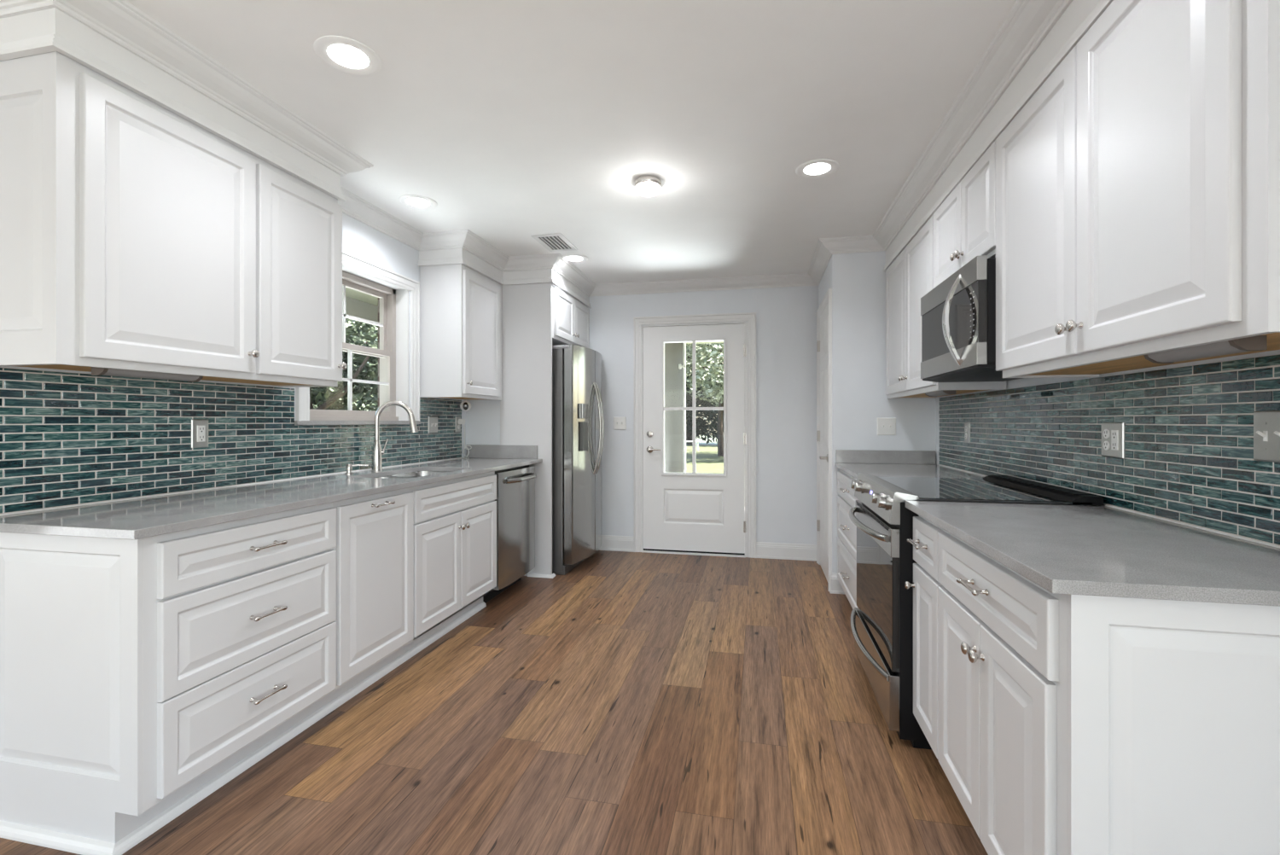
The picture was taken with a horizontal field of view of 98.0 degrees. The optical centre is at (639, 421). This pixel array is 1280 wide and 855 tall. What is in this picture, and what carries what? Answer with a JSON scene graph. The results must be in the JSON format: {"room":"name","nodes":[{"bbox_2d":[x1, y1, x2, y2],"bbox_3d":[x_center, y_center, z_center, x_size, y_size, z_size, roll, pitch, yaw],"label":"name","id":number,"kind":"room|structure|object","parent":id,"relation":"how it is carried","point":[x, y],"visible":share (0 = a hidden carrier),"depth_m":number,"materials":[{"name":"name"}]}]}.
{"room":"kitchen","nodes":[
{"label":"kitchen","id":0,"kind":"room"},
{"bbox_2d":[0,212,465,477],"bbox_3d":[-1.641,-0.025,3.584,0.130,2.460,4.010,0,0,12],"label":"wall","id":1,"kind":"structure","parent":0,"point":[360,240],"depth_m":3.43,"materials":[{"name":"paint"}]},
{"bbox_2d":[0,51,346,387],"bbox_3d":[-1.683,-0.611,2.149,0.375,0.893,1.095,0,0,12],"label":"upper cabinet","id":2,"kind":"object","parent":1,"relation":"attached to","point":[135,235],"visible":1,"depth_m":1.81,"materials":[{"name":"white wood"}]},
{"bbox_2d":[91,366,203,382],"bbox_3d":[-1.656,-0.158,1.888,0.055,0.028,0.315,0,0,12],"label":"light","id":3,"kind":"object","parent":2,"relation":"attached to","point":[95,371],"visible":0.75,"depth_m":1.85,"materials":[{"name":"white plastic"}]},
{"bbox_2d":[0,7,346,202],"bbox_3d":[-1.698,-1.113,2.147,0.355,0.120,1.135,0,0,12],"label":"soffit","id":4,"kind":"structure","parent":2,"relation":"attached to","point":[49,30],"depth_m":1.81,"materials":[{"name":"white wood"}]},
{"bbox_2d":[0,367,461,514],"bbox_3d":[-1.691,0.063,3.012,0.009,0.454,2.780,0,0,12],"label":"tile backsplash","id":5,"kind":"structure","parent":1,"relation":"attached to","point":[66,439],"depth_m":2.17,"materials":[{"name":"teal glass"}]},
{"bbox_2d":[191,419,208,448],"bbox_3d":[-1.830,0.052,2.317,0.012,0.118,0.072,0,0,12],"label":"outlet","id":6,"kind":"object","parent":5,"relation":"attached to","point":[199,427],"visible":1,"depth_m":2.31,"materials":[{"name":"plastic"}]},
{"bbox_2d":[197,425,205,442],"bbox_3d":[-1.827,0.052,2.316,0.005,0.067,0.033,0,0,12],"label":"receptacle","id":7,"kind":"object","parent":6,"relation":"attached to","point":[200,429],"depth_m":2.31,"materials":[{"name":"white plastic"}]},
{"bbox_2d":[428,416,437,433],"bbox_3d":[-1.470,0.027,3.977,0.025,0.118,0.118,0,0,12],"label":"switch plate","id":8,"kind":"object","parent":5,"relation":"attached to","point":[433,421],"visible":1,"depth_m":3.97,"materials":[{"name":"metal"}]},
{"bbox_2d":[455,416,460,431],"bbox_3d":[-1.406,0.025,4.311,0.012,0.118,0.072,0,0,12],"label":"outlet","id":9,"kind":"object","parent":5,"relation":"attached to","point":[457,426],"visible":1,"depth_m":4.30,"materials":[{"name":"plastic"}]},
{"bbox_2d":[0,457,462,516],"bbox_3d":[-1.687,0.288,3.014,0.006,0.004,2.775,0,0,12],"label":"trim","id":10,"kind":"structure","parent":1,"relation":"attached to","point":[460,457],"depth_m":2.23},
{"bbox_2d":[294,250,420,424],"bbox_3d":[-1.712,-0.465,3.326,0.209,0.971,1.045,0,0,12],"label":"window","id":11,"kind":"structure","parent":1,"relation":"in","point":[392,288],"depth_m":3.67,"materials":[{"name":"wood"}]},
{"bbox_2d":[419,263,502,400],"bbox_3d":[-1.273,-0.616,4.096,0.367,0.903,0.613,0,0,12],"label":"upper cabinet","id":12,"kind":"object","parent":1,"relation":"attached to","point":[461,308],"visible":1,"depth_m":3.82,"materials":[{"name":"white wood"}]},
{"bbox_2d":[458,400,471,458],"bbox_3d":[-1.353,0.062,4.318,0.089,0.456,0.078,0,0,12],"label":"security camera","id":13,"kind":"object","parent":12,"relation":"attached to","point":[465,405],"visible":1,"depth_m":4.30,"materials":[{"name":"white plastic"}]},
{"bbox_2d":[378,297,379,407],"bbox_3d":[-1.736,0.070,3.681,0.094,2.970,3.860,0,0,12],"label":"brick wall","id":14,"kind":"structure","parent":0,"point":[378,298],"depth_m":3.75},
{"bbox_2d":[345,287,378,306],"bbox_3d":[-1.948,-1.095,5.173,0.940,0.060,6.690,0,0,12],"label":"eave","id":15,"kind":"object","parent":14,"relation":"attached to","point":[350,293],"depth_m":4.76},
{"bbox_2d":[345,296,378,322],"bbox_3d":[-2.422,-1.035,5.273,0.030,0.240,6.690,0,0,12],"label":"eave","id":16,"kind":"object","parent":15,"relation":"attached to","point":[356,308],"depth_m":4.95},
{"bbox_2d":[465,400,500,457],"bbox_3d":[-1.241,-0.025,4.431,0.300,2.460,0.028,0,0,12],"label":"wall","id":17,"kind":"structure","parent":0,"point":[483,418],"depth_m":4.42,"materials":[{"name":"paint"}]},
{"bbox_2d":[0,549,988,854],"bbox_3d":[-1.813,1.265,0.610,6.600,0.120,9.640,0,0,12],"label":"floor","id":18,"kind":"structure","parent":0,"point":[620,702],"depth_m":2.05,"materials":[{"name":"brown wood"}]},
{"bbox_2d":[0,501,336,843],"bbox_3d":[-1.577,0.761,1.940,0.668,0.888,0.720,0,0,12],"label":"base cabinet","id":19,"kind":"object","parent":18,"relation":"on","point":[135,674],"visible":0.98,"depth_m":1.62,"materials":[{"name":"white wood"}]},
{"bbox_2d":[0,601,486,854],"bbox_3d":[-1.492,1.190,2.627,0.550,0.031,2.140,0,0,12],"label":"trim","id":20,"kind":"structure","parent":19,"relation":"attached to","point":[46,838],"depth_m":1.74,"materials":[{"name":"white wood"}]},
{"bbox_2d":[0,444,542,540],"bbox_3d":[-1.371,0.253,2.960,0.656,0.129,2.876,0,0,12],"label":"countertop","id":21,"kind":"structure","parent":19,"relation":"on","point":[146,517],"depth_m":2.02,"materials":[{"name":"stone"}]},
{"bbox_2d":[344,463,368,474],"bbox_3d":[-1.564,0.262,3.071,0.116,0.056,0.041,0,0,-18],"label":"soap dispenser","id":22,"kind":"object","parent":21,"relation":"on","point":[349,466],"visible":1,"depth_m":3.05,"materials":[{"name":"silver metal"}]},
{"bbox_2d":[371,400,418,471],"bbox_3d":[-1.458,0.084,3.326,0.262,0.412,0.092,0,0,-11],"label":"faucet","id":23,"kind":"object","parent":21,"relation":"on","point":[377,453],"visible":1,"depth_m":3.28,"materials":[{"name":"silver metal"}]},
{"bbox_2d":[375,471,451,478],"bbox_3d":[-1.287,0.416,3.179,0.408,0.198,0.699,0,0,12],"label":"sink","id":24,"kind":"object","parent":21,"relation":"in","point":[412,474],"visible":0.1,"depth_m":3.48,"materials":[{"name":"metal"}]},
{"bbox_2d":[315,487,413,710],"bbox_3d":[-1.449,0.761,2.544,0.668,0.888,0.515,0,0,12],"label":"base cabinet","id":25,"kind":"object","parent":18,"relation":"on","point":[375,547],"visible":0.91,"depth_m":2.44,"materials":[{"name":"white wood"}]},
{"bbox_2d":[396,471,496,657],"bbox_3d":[-1.306,0.761,3.229,0.663,0.888,0.885,0,0,12],"label":"base cabinet","id":26,"kind":"object","parent":18,"relation":"on","point":[455,520],"visible":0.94,"depth_m":3.07,"materials":[{"name":"white wood"}]},
{"bbox_2d":[482,465,536,603],"bbox_3d":[-1.109,0.763,3.965,0.683,0.884,0.615,0,0,12],"label":"dishwasher","id":27,"kind":"object","parent":18,"relation":"on","point":[515,486],"visible":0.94,"depth_m":3.81,"materials":[{"name":"silver metal"}]},
{"bbox_2d":[527,573,555,578],"bbox_3d":[-0.764,1.194,4.318,0.210,0.021,0.070,0,0,12],"label":"trim","id":28,"kind":"structure","parent":18,"relation":"on","point":[534,575],"depth_m":4.29,"materials":[{"name":"white wood"}]},
{"bbox_2d":[500,282,589,575],"bbox_3d":[-0.910,0.068,4.829,0.772,2.275,0.968,0,0,12],"label":"cabinet","id":29,"kind":"object","parent":18,"relation":"on","point":[537,317],"visible":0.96,"depth_m":4.33,"materials":[{"name":"white wood"}]},
{"bbox_2d":[417,247,591,308],"bbox_3d":[-0.830,-1.119,4.399,0.435,0.108,1.776,0,0,37],"label":"trim","id":30,"kind":"structure","parent":29,"relation":"on","point":[450,256],"depth_m":4.26,"materials":[{"name":"white wood"}]},
{"bbox_2d":[552,343,604,575],"bbox_3d":[-0.783,0.302,4.819,0.964,1.805,0.853,0,0,12],"label":"refrigerator","id":31,"kind":"object","parent":18,"relation":"on","point":[578,418],"visible":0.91,"depth_m":4.39,"materials":[{"name":"silver metal"}]},
{"bbox_2d":[837,469,858,609],"bbox_3d":[1.549,0.761,3.288,0.666,0.888,1.087,0,0,12],"label":"base cabinet","id":32,"kind":"object","parent":18,"relation":"on","point":[846,530],"visible":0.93,"depth_m":3.45,"materials":[{"name":"white wood"}]},
{"bbox_2d":[834,449,984,478],"bbox_3d":[1.562,0.259,3.283,0.644,0.116,1.102,0,0,12],"label":"countertop","id":33,"kind":"structure","parent":32,"relation":"on","point":[879,463],"depth_m":3.65,"materials":[{"name":"stone"}]},
{"bbox_2d":[904,515,943,759],"bbox_3d":[1.249,0.761,1.838,0.650,0.888,0.285,0,0,12],"label":"base cabinet","id":34,"kind":"object","parent":18,"relation":"on","point":[925,542],"visible":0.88,"depth_m":1.89,"materials":[{"name":"white wood"}]},
{"bbox_2d":[849,472,1104,750],"bbox_3d":[1.304,0.731,2.368,0.750,0.949,0.791,0,0,12],"label":"range","id":35,"kind":"object","parent":18,"relation":"on","point":[881,623],"visible":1,"depth_m":2.14,"materials":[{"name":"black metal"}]},
{"bbox_2d":[878,477,1092,504],"bbox_3d":[1.368,0.284,2.355,0.553,0.010,0.791,0,0,12],"label":"cooktop","id":36,"kind":"object","parent":35,"relation":"in","point":[986,489],"depth_m":2.19,"materials":[{"name":"black glass"}]},
{"bbox_2d":[938,529,1279,854],"bbox_3d":[1.144,0.761,1.342,0.650,0.888,0.729,0,0,12],"label":"base cabinet","id":37,"kind":"object","parent":18,"relation":"on","point":[1069,724],"visible":0.97,"depth_m":1.03,"materials":[{"name":"white wood"}]},
{"bbox_2d":[905,500,1279,606],"bbox_3d":[1.179,0.304,1.467,0.640,0.026,1.046,0,0,12],"label":"countertop","id":38,"kind":"structure","parent":37,"relation":"on","point":[1061,549],"depth_m":1.24,"materials":[{"name":"stone"}]},
{"bbox_2d":[126,0,1017,284],"bbox_3d":[-1.702,-1.380,0.653,6.800,0.250,9.770,0,0,12],"label":"ceiling","id":39,"kind":"structure","parent":0,"point":[520,119],"depth_m":2.19,"materials":[{"name":"paint"}]},
{"bbox_2d":[313,34,381,75],"bbox_3d":[-1.002,-1.251,1.913,0.208,0.007,0.208,0,0,12],"label":"recessed light","id":40,"kind":"object","parent":39,"relation":"in","point":[348,55],"visible":1,"depth_m":1.90,"materials":[{"name":"white plastic"}]},
{"bbox_2d":[398,194,437,209],"bbox_3d":[-1.271,-1.251,3.187,0.208,0.007,0.208,0,0,12],"label":"recessed light","id":41,"kind":"object","parent":39,"relation":"in","point":[415,201],"visible":1,"depth_m":3.18,"materials":[{"name":"white plastic"}]},
{"bbox_2d":[530,232,578,251],"bbox_3d":[-0.593,-1.250,3.909,0.215,0.008,0.360,0,0,12],"label":"ceiling vent","id":42,"kind":"object","parent":39,"relation":"in","point":[553,242],"visible":1,"depth_m":3.89,"materials":[{"name":"white metal"}]},
{"bbox_2d":[563,254,587,262],"bbox_3d":[-0.505,-1.251,4.288,0.208,0.007,0.208,0,0,12],"label":"recessed light","id":43,"kind":"object","parent":39,"relation":"in","point":[570,258],"visible":0.98,"depth_m":4.27,"materials":[{"name":"white plastic"}]},
{"bbox_2d":[634,175,661,196],"bbox_3d":[0.042,-1.226,2.907,0.137,0.058,0.137,0,0,12],"label":"flush light","id":44,"kind":"object","parent":39,"relation":"attached to","point":[644,185],"visible":1,"depth_m":2.86,"materials":[{"name":"white glass"}]},
{"bbox_2d":[639,187,657,192],"bbox_3d":[0.042,-1.214,2.907,0.092,0.019,0.092,0,0,12],"label":"diffuser","id":45,"kind":"object","parent":44,"relation":"attached to","point":[641,189],"depth_m":2.91,"materials":[{"name":"white"}]},
{"bbox_2d":[795,158,838,178],"bbox_3d":[0.880,-1.251,2.765,0.208,0.007,0.208,0,0,12],"label":"recessed light","id":46,"kind":"object","parent":39,"relation":"in","point":[820,167],"visible":1,"depth_m":2.76,"materials":[{"name":"white plastic"}]},
{"bbox_2d":[664,342,683,472],"bbox_3d":[0.215,0.070,6.691,0.240,2.970,2.820,0,0,12],"label":"wall","id":47,"kind":"structure","parent":0,"point":[673,352],"depth_m":7.14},
{"bbox_2d":[678,364,686,368],"bbox_3d":[0.577,-0.745,7.596,0.091,0.060,0.060,0,0,12],"label":"porch light","id":48,"kind":"object","parent":47,"relation":"attached to","point":[680,366],"visible":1,"depth_m":7.58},
{"bbox_2d":[683,342,686,472],"bbox_3d":[0.519,0.070,8.112,0.285,2.970,0.115,0,0,12],"label":"trim","id":49,"kind":"structure","parent":47,"relation":"attached to","point":[684,343],"depth_m":8.03,"materials":[{"name":"white wood"}]},
{"bbox_2d":[588,285,818,544],"bbox_3d":[0.660,-0.025,5.069,4.015,2.460,0.150,0,0,12],"label":"wall","id":50,"kind":"structure","parent":0,"point":[786,317],"depth_m":4.90,"materials":[{"name":"paint"}]},
{"bbox_2d":[599,535,633,552],"bbox_3d":[-0.217,1.136,5.169,0.328,0.138,0.018,0,0,12],"label":"baseboard","id":51,"kind":"structure","parent":50,"relation":"attached to","point":[608,543],"depth_m":5.16,"materials":[{"name":"white wood"}]},
{"bbox_2d":[613,417,626,429],"bbox_3d":[-0.190,0.020,5.160,0.118,0.118,0.025,0,0,12],"label":"switch plate","id":52,"kind":"object","parent":50,"relation":"attached to","point":[619,422],"visible":1,"depth_m":5.16,"materials":[{"name":"white plastic"}]},
{"bbox_2d":[633,312,756,558],"bbox_3d":[0.496,0.124,5.073,1.106,2.162,0.209,0,0,12],"label":"door","id":53,"kind":"structure","parent":50,"relation":"in","point":[698,514],"depth_m":5.03,"materials":[{"name":"white wood"}]},
{"bbox_2d":[756,541,816,560],"bbox_3d":[1.279,1.136,4.832,0.526,0.138,0.055,0,0,12],"label":"baseboard","id":54,"kind":"structure","parent":50,"relation":"attached to","point":[767,550],"depth_m":4.85,"materials":[{"name":"white wood"}]},
{"bbox_2d":[818,250,935,573],"bbox_3d":[1.980,-0.025,4.241,1.090,2.460,0.920,0,0,12],"label":"wall","id":55,"kind":"structure","parent":0,"point":[857,281],"depth_m":3.86,"materials":[{"name":"paint"}]},
{"bbox_2d":[0,0,1072,296],"bbox_3d":[0.089,-1.213,3.089,3.460,0.084,3.960,0,0,12],"label":"trim","id":56,"kind":"structure","parent":55,"relation":"attached to","point":[1028,22],"depth_m":2.26,"materials":[{"name":"white wood"}]},
{"bbox_2d":[816,288,831,591],"bbox_3d":[1.418,0.133,4.337,0.089,2.145,0.817,0,0,12],"label":"door","id":57,"kind":"structure","parent":55,"relation":"in","point":[824,311],"depth_m":4.36,"materials":[{"name":"white wood"}]},
{"bbox_2d":[829,572,845,594],"bbox_3d":[1.387,1.136,3.902,0.108,0.138,0.046,0,0,12],"label":"baseboard","id":58,"kind":"structure","parent":55,"relation":"attached to","point":[835,587],"depth_m":3.89,"materials":[{"name":"white wood"}]},
{"bbox_2d":[877,418,896,435],"bbox_3d":[1.694,0.037,3.819,0.122,0.120,0.025,0,0,12],"label":"switch plate","id":59,"kind":"object","parent":55,"relation":"attached to","point":[885,426],"visible":1,"depth_m":3.82,"materials":[{"name":"white plastic"}]},
{"bbox_2d":[935,349,1279,506],"bbox_3d":[1.156,-0.025,-0.501,0.120,2.460,8.700,0,0,12],"label":"wall","id":60,"kind":"structure","parent":0,"point":[1023,382],"depth_m":2.18,"materials":[{"name":"paint"}]},
{"bbox_2d":[885,215,1006,399],"bbox_3d":[1.701,-0.599,3.248,0.352,0.893,1.108,0,0,12],"label":"upper cabinet","id":61,"kind":"object","parent":60,"relation":"attached to","point":[910,276],"visible":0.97,"depth_m":3.17,"materials":[{"name":"white wood"}]},
{"bbox_2d":[925,389,956,396],"bbox_3d":[1.553,-0.146,2.886,0.062,0.028,0.308,0,0,12],"label":"light","id":62,"kind":"object","parent":61,"relation":"attached to","point":[942,392],"visible":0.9,"depth_m":2.81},
{"bbox_2d":[938,464,985,476],"bbox_3d":[1.868,0.288,3.181,0.006,0.004,1.000,0,0,12],"label":"trim","id":63,"kind":"structure","parent":60,"relation":"attached to","point":[939,464],"depth_m":3.21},
{"bbox_2d":[933,140,995,288],"bbox_3d":[1.511,-0.835,2.355,0.352,0.420,0.748,0,0,12],"label":"upper cabinet","id":64,"kind":"object","parent":60,"relation":"attached to","point":[964,224],"visible":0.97,"depth_m":2.31,"materials":[{"name":"white wood"}]},
{"bbox_2d":[920,255,1022,382],"bbox_3d":[1.466,-0.399,2.358,0.442,0.417,0.722,0,0,12],"label":"microwave","id":65,"kind":"object","parent":64,"relation":"attached to","point":[958,318],"visible":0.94,"depth_m":2.21,"materials":[{"name":"silver metal"}]},
{"bbox_2d":[938,354,1279,546],"bbox_3d":[1.682,0.069,2.285,0.009,0.444,2.830,0,0,12],"label":"tile backsplash","id":66,"kind":"structure","parent":60,"relation":"attached to","point":[1189,458],"depth_m":1.69,"materials":[{"name":"teal glass"}]},
{"bbox_2d":[964,422,970,442],"bbox_3d":[1.860,0.065,3.168,0.012,0.118,0.072,0,0,12],"label":"outlet","id":67,"kind":"object","parent":66,"relation":"attached to","point":[967,425],"visible":1,"depth_m":3.16,"materials":[{"name":"plastic"}]},
{"bbox_2d":[1101,422,1124,458],"bbox_3d":[1.584,0.063,1.869,0.012,0.118,0.118,0,0,12],"label":"outlet","id":68,"kind":"object","parent":66,"relation":"attached to","point":[1113,433],"visible":1,"depth_m":1.85,"materials":[{"name":"plastic"}]},
{"bbox_2d":[1103,429,1110,438],"bbox_3d":[1.586,0.043,1.892,0.005,0.033,0.033,0,0,12],"label":"receptacle","id":69,"kind":"object","parent":68,"relation":"attached to","point":[1106,432],"depth_m":1.89,"materials":[{"name":"white plastic"}]},
{"bbox_2d":[1103,440,1110,450],"bbox_3d":[1.586,0.083,1.892,0.005,0.033,0.033,0,0,12],"label":"receptacle","id":70,"kind":"object","parent":68,"relation":"attached to","point":[1106,443],"depth_m":1.89,"materials":[{"name":"white plastic"}]},
{"bbox_2d":[1111,430,1118,450],"bbox_3d":[1.577,0.063,1.847,0.005,0.067,0.033,0,0,12],"label":"receptacle","id":71,"kind":"object","parent":68,"relation":"attached to","point":[1114,433],"depth_m":1.84,"materials":[{"name":"white plastic"}]},
{"bbox_2d":[1253,410,1279,462],"bbox_3d":[1.452,0.035,1.279,0.025,0.118,0.118,0,0,12],"label":"switch plate","id":72,"kind":"object","parent":66,"relation":"attached to","point":[1266,424],"visible":1,"depth_m":1.30,"materials":[{"name":"metal"}]},
{"bbox_2d":[995,0,1279,378],"bbox_3d":[1.323,-0.600,1.469,0.352,0.890,1.084,0,0,12],"label":"upper cabinet","id":73,"kind":"object","parent":60,"relation":"attached to","point":[1137,188],"visible":0.99,"depth_m":1.25,"materials":[{"name":"white wood"}]},
{"bbox_2d":[883,0,1113,271],"bbox_3d":[1.530,-1.101,2.356,0.335,0.144,2.955,0,0,12],"label":"soffit","id":74,"kind":"structure","parent":73,"relation":"attached to","point":[1079,16],"depth_m":1.92,"materials":[{"name":"white wood"}]},
{"bbox_2d":[1143,335,1267,363],"bbox_3d":[1.186,-0.149,1.183,0.056,0.028,0.253,0,0,12],"label":"light","id":75,"kind":"object","parent":73,"relation":"attached to","point":[1258,342],"visible":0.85,"depth_m":1.13,"materials":[{"name":"white plastic"}]},
{"bbox_2d":[1104,504,1279,548],"bbox_3d":[1.491,0.288,1.406,0.006,0.004,1.030,0,0,12],"label":"trim","id":76,"kind":"structure","parent":60,"relation":"attached to","point":[1153,516],"depth_m":1.50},
{"bbox_3d":[2.721,-1.495,6.312,5.300,0.160,3.120,0,0,12],"label":"roof porch","id":77,"kind":"structure","parent":0,"visible":0},
{"bbox_2d":[686,341,723,343],"bbox_3d":[3.026,-1.285,7.750,5.300,0.260,0.180,0,0,12],"label":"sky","id":78,"kind":"structure","parent":77,"relation":"attached to","point":[708,341],"depth_m":8.19,"materials":[{"name":"white"}]},
{"label":"outside","id":79,"kind":"structure","parent":0,"visible":0},
{"bbox_2d":[686,435,723,473],"bbox_3d":[4.987,1.655,23.476,80.000,0.200,72.000,0,0,12],"label":"lawn","id":80,"kind":"structure","parent":79,"point":[707,460],"depth_m":23.04,"materials":[{"name":"green plant"}]},
{"bbox_2d":[309,318,378,411],"bbox_3d":[-5.422,-0.959,8.809,3.477,5.192,2.845,0,0,12],"label":"tree","id":81,"kind":"object","parent":80,"relation":"on","point":[362,369],"visible":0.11,"depth_m":8.66,"materials":[{"name":"green plant"}]},
{"bbox_2d":[345,319,378,411],"bbox_3d":[-7.894,-1.818,16.562,4.590,6.995,4.166,0,0,12],"label":"tree","id":82,"kind":"object","parent":80,"relation":"on","point":[375,341],"visible":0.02,"depth_m":16.89,"materials":[{"name":"green plant"}]},
{"bbox_2d":[686,441,700,449],"bbox_3d":[2.688,1.315,30.098,1.150,0.480,0.400,0,0,12],"label":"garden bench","id":83,"kind":"object","parent":80,"relation":"on","point":[697,442],"visible":0.5,"depth_m":29.87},
{"bbox_2d":[686,343,723,456],"bbox_3d":[2.803,-4.765,25.295,9.082,12.754,10.534,0,0,5],"label":"oak tree","id":84,"kind":"object","parent":80,"relation":"on","point":[715,369],"visible":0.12,"depth_m":24.00,"materials":[{"name":"green plant"}]},
{"bbox_2d":[686,344,723,444],"bbox_3d":[3.768,-2.972,37.878,8.024,9.180,8.126,0,0,8],"label":"tree","id":85,"kind":"object","parent":80,"relation":"on","point":[701,423],"visible":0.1,"depth_m":36.19,"materials":[{"name":"green plant"}]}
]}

